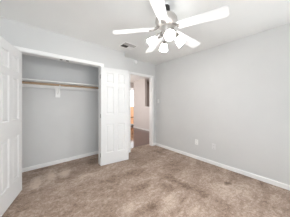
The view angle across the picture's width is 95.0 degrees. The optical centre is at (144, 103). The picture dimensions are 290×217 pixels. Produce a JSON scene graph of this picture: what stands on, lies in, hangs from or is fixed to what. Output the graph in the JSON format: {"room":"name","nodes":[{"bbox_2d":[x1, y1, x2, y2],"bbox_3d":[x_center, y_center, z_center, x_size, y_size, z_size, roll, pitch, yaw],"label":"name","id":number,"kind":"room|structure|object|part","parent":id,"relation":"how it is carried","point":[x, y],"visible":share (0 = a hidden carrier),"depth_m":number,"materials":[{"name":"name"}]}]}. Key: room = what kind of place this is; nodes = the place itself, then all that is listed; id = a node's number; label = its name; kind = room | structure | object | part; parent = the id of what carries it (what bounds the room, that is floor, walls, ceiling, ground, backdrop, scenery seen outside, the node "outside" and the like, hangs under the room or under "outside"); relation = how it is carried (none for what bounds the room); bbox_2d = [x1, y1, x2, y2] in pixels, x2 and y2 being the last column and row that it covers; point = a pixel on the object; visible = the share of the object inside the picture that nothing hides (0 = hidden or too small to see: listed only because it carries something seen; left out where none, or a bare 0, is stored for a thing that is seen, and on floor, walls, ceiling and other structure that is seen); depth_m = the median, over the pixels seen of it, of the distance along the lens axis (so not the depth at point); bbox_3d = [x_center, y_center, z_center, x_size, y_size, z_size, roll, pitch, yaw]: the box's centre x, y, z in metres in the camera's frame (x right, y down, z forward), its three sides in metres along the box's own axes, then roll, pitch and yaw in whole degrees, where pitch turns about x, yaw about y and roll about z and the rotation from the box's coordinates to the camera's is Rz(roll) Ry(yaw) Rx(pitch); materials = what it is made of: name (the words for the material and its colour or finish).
{"room":"empty bedroom","nodes":[
{"label":"empty bedroom","id":0,"kind":"room"},
{"bbox_2d":[22,54,97,167],"bbox_3d":[-1.804,0.045,2.908,2.250,2.440,0.120,0,0,-40],"label":"wall","id":1,"kind":"structure","parent":0,"point":[54,128],"depth_m":2.79,"materials":[{"name":"paint"}]},
{"bbox_2d":[55,82,60,96],"bbox_3d":[-1.734,-0.269,2.671,0.084,0.284,0.292,0,0,-40],"label":"shelf bracket","id":2,"kind":"object","parent":1,"relation":"attached to","point":[57,90],"visible":0.99,"depth_m":2.76,"materials":[{"name":"white plastic"}]},
{"bbox_3d":[-1.825,-0.222,2.779,0.084,0.190,0.012,0,0,-40],"label":"wall plate","id":3,"kind":"part","parent":2,"relation":"part of","materials":[{"name":"white plastic"}]},
{"bbox_2d":[22,81,97,88],"bbox_3d":[-1.645,-0.358,2.604,1.860,0.042,0.042,0,0,-40],"label":"closet rod","id":4,"kind":"object","parent":2,"relation":"attached to","point":[23,82],"visible":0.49,"depth_m":2.54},
{"bbox_2d":[22,78,97,90],"bbox_3d":[-1.741,-0.371,2.718,1.860,0.126,0.250,0,0,-40],"label":"closet shelf","id":5,"kind":"object","parent":1,"relation":"attached to","point":[23,79],"visible":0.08,"depth_m":2.72,"materials":[{"name":"white paint"}]},
{"bbox_2d":[22,151,97,171],"bbox_3d":[-1.818,1.229,2.808,1.860,0.072,0.013,0,0,-40],"label":"baseboard","id":6,"kind":"structure","parent":1,"relation":"attached to","point":[95,152],"depth_m":2.78,"materials":[{"name":"white paint"}]},
{"bbox_2d":[0,17,124,69],"bbox_3d":[-1.552,0.045,2.224,2.750,2.440,0.120,0,0,-40],"label":"wall","id":7,"kind":"structure","parent":0,"point":[16,33],"depth_m":2.21,"materials":[{"name":"paint"}]},
{"bbox_2d":[0,36,21,216],"bbox_3d":[-1.709,0.257,1.638,0.088,1.990,0.607,0,0,-23],"label":"door","id":8,"kind":"structure","parent":7,"relation":"in","point":[10,56],"depth_m":1.64,"materials":[{"name":"white paint"}]},
{"bbox_3d":[-1.635,-0.528,1.533,0.029,0.176,0.126,0,0,-23],"label":"panel","id":9,"kind":"part","parent":8,"relation":"part of","materials":[{"name":"white paint"}]},
{"bbox_3d":[-1.635,-0.063,1.533,0.029,0.536,0.126,0,0,-23],"label":"panel","id":10,"kind":"part","parent":8,"relation":"part of","materials":[{"name":"white paint"}]},
{"bbox_3d":[-1.635,0.722,1.533,0.029,0.556,0.126,0,0,-23],"label":"panel","id":11,"kind":"part","parent":8,"relation":"part of","materials":[{"name":"white paint"}]},
{"bbox_3d":[-1.732,-0.528,1.759,0.029,0.176,0.126,0,0,-23],"label":"panel","id":12,"kind":"part","parent":8,"relation":"part of","materials":[{"name":"white paint"}]},
{"bbox_3d":[-1.732,-0.063,1.759,0.029,0.536,0.126,0,0,-23],"label":"panel","id":13,"kind":"part","parent":8,"relation":"part of","materials":[{"name":"white paint"}]},
{"bbox_3d":[-1.732,0.722,1.759,0.029,0.556,0.126,0,0,-23],"label":"panel","id":14,"kind":"part","parent":8,"relation":"part of","materials":[{"name":"white paint"}]},
{"bbox_2d":[14,46,103,165],"bbox_3d":[-1.394,0.224,2.347,1.334,2.082,0.141,0,0,-40],"label":"trim","id":15,"kind":"structure","parent":7,"relation":"attached to","point":[25,51],"depth_m":2.48,"materials":[{"name":"white paint"}]},
{"bbox_2d":[100,67,128,165],"bbox_3d":[-0.650,0.257,2.857,0.607,1.990,0.088,0,0,-31],"label":"door","id":16,"kind":"structure","parent":7,"relation":"in","point":[114,115],"depth_m":2.81,"materials":[{"name":"white paint"}]},
{"bbox_3d":[-0.739,-0.528,2.772,0.126,0.176,0.029,0,0,-31],"label":"panel","id":17,"kind":"part","parent":16,"relation":"part of","materials":[{"name":"white paint"}]},
{"bbox_3d":[-0.739,-0.063,2.772,0.126,0.536,0.029,0,0,-31],"label":"panel","id":18,"kind":"part","parent":16,"relation":"part of","materials":[{"name":"white paint"}]},
{"bbox_3d":[-0.739,0.722,2.772,0.126,0.556,0.029,0,0,-31],"label":"panel","id":19,"kind":"part","parent":16,"relation":"part of","materials":[{"name":"white paint"}]},
{"bbox_3d":[-0.529,-0.528,2.899,0.126,0.176,0.029,0,0,-31],"label":"panel","id":20,"kind":"part","parent":16,"relation":"part of","materials":[{"name":"white paint"}]},
{"bbox_3d":[-0.529,-0.063,2.899,0.126,0.536,0.029,0,0,-31],"label":"panel","id":21,"kind":"part","parent":16,"relation":"part of","materials":[{"name":"white paint"}]},
{"bbox_3d":[-0.529,0.722,2.899,0.126,0.556,0.029,0,0,-31],"label":"panel","id":22,"kind":"part","parent":16,"relation":"part of","materials":[{"name":"white paint"}]},
{"bbox_2d":[125,57,154,142],"bbox_3d":[-0.186,0.045,3.692,1.233,2.440,0.100,0,0,-40],"label":"wall","id":23,"kind":"structure","parent":0,"point":[141,67],"depth_m":3.72,"materials":[{"name":"paint"}]},
{"bbox_2d":[129,71,153,151],"bbox_3d":[-0.118,0.219,3.738,0.888,2.092,0.121,0,0,-40],"label":"trim","id":24,"kind":"structure","parent":23,"relation":"attached to","point":[151,78],"depth_m":3.95,"materials":[{"name":"white paint"}]},
{"bbox_2d":[134,79,148,129],"bbox_3d":[0.325,0.045,5.986,0.120,2.440,2.730,0,0,-40],"label":"wall","id":25,"kind":"structure","parent":0,"point":[141,111],"depth_m":6.48,"materials":[{"name":"paint"}]},
{"bbox_2d":[0,0,289,82],"bbox_3d":[0.267,-1.225,3.767,7.520,0.100,7.240,0,0,-40],"label":"ceiling","id":26,"kind":"structure","parent":0,"point":[92,21],"depth_m":1.88,"materials":[{"name":"paint"}]},
{"bbox_2d":[119,41,137,49],"bbox_3d":[-0.342,-1.166,2.706,0.310,0.019,0.270,0,0,-40],"label":"ceiling vent","id":27,"kind":"object","parent":26,"relation":"in","point":[127,45],"visible":1,"depth_m":2.69,"materials":[{"name":"white plastic"}]},
{"bbox_2d":[112,0,228,52],"bbox_3d":[0.288,-0.923,1.594,1.197,0.504,1.225,0,0,-40],"label":"ceiling fan","id":28,"kind":"object","parent":26,"relation":"hanging from","point":[166,20],"visible":1,"depth_m":1.48,"materials":[{"name":"white metal"}]},
{"bbox_3d":[-0.137,-0.863,1.585,0.489,0.068,0.135,0,0,-1],"label":"blade","id":29,"kind":"part","parent":28,"relation":"part of","materials":[{"name":"white wood"}]},
{"bbox_3d":[0.076,-0.731,1.577,0.119,0.121,0.114,0,0,-40],"label":"lamp shade","id":30,"kind":"part","parent":28,"relation":"part of","materials":[{"name":"white glass"}]},
{"bbox_3d":[0.137,-0.863,1.952,0.135,0.068,0.489,0,0,-19],"label":"blade","id":31,"kind":"part","parent":28,"relation":"part of","materials":[{"name":"white wood"}]},
{"bbox_3d":[0.128,-0.863,1.212,0.135,0.068,0.489,0,0,17],"label":"blade","id":32,"kind":"part","parent":28,"relation":"part of","materials":[{"name":"white wood"}]},
{"bbox_3d":[0.250,-0.731,1.758,0.114,0.121,0.119,0,0,-40],"label":"lamp shade","id":33,"kind":"part","parent":28,"relation":"part of","materials":[{"name":"white glass"}]},
{"bbox_3d":[0.253,-0.982,1.581,0.260,0.142,0.260,0,0,-40],"label":"motor","id":34,"kind":"part","parent":28,"relation":"part of","materials":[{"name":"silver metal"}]},
{"bbox_3d":[0.256,-0.731,1.404,0.114,0.121,0.119,0,0,-40],"label":"lamp shade","id":35,"kind":"part","parent":28,"relation":"part of","materials":[{"name":"white glass"}]},
{"bbox_3d":[0.430,-0.731,1.584,0.119,0.121,0.114,0,0,-40],"label":"lamp shade","id":36,"kind":"part","parent":28,"relation":"part of","materials":[{"name":"white glass"}]},
{"bbox_3d":[0.570,-0.863,1.806,0.489,0.068,0.135,0,0,-37],"label":"blade","id":37,"kind":"part","parent":28,"relation":"part of","materials":[{"name":"white wood"}]},
{"bbox_3d":[0.565,-0.863,1.348,0.489,0.068,0.135,0,0,35],"label":"blade","id":38,"kind":"part","parent":28,"relation":"part of","materials":[{"name":"white wood"}]},
{"bbox_2d":[2,126,289,216],"bbox_3d":[0.241,1.315,3.797,7.520,0.100,7.320,0,0,-40],"label":"floor","id":39,"kind":"structure","parent":0,"point":[155,181],"depth_m":1.93,"materials":[{"name":"brown carpet"}]},
{"bbox_2d":[147,82,148,106],"bbox_3d":[0.642,0.045,6.497,3.417,2.440,3.320,0,0,-40],"label":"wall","id":40,"kind":"structure","parent":0,"point":[147,82],"depth_m":7.33,"materials":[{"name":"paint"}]},
{"bbox_2d":[155,23,289,184],"bbox_3d":[1.561,0.045,2.678,0.120,2.440,3.906,0,0,-40],"label":"wall","id":41,"kind":"structure","parent":0,"point":[234,96],"depth_m":2.48,"materials":[{"name":"paint"}]},
{"bbox_2d":[155,143,289,190],"bbox_3d":[1.504,1.229,2.643,0.013,0.072,3.686,0,0,-40],"label":"baseboard","id":42,"kind":"structure","parent":41,"relation":"attached to","point":[270,181],"depth_m":2.47,"materials":[{"name":"white paint"}]},
{"label":"outside","id":43,"kind":"structure","parent":0,"visible":0},
{"bbox_3d":[-2.053,1.325,10.925,8.000,0.080,6.680,0,0,-40],"label":"patio","id":44,"kind":"object","parent":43,"visible":0},
{"bbox_2d":[131,106,133,123],"bbox_3d":[0.288,0.735,9.324,6.500,1.100,0.150,0,0,-40],"label":"wall","id":45,"kind":"structure","parent":44,"relation":"on","point":[132,107],"depth_m":8.32,"materials":[{"name":"orange paint"}]}
]}

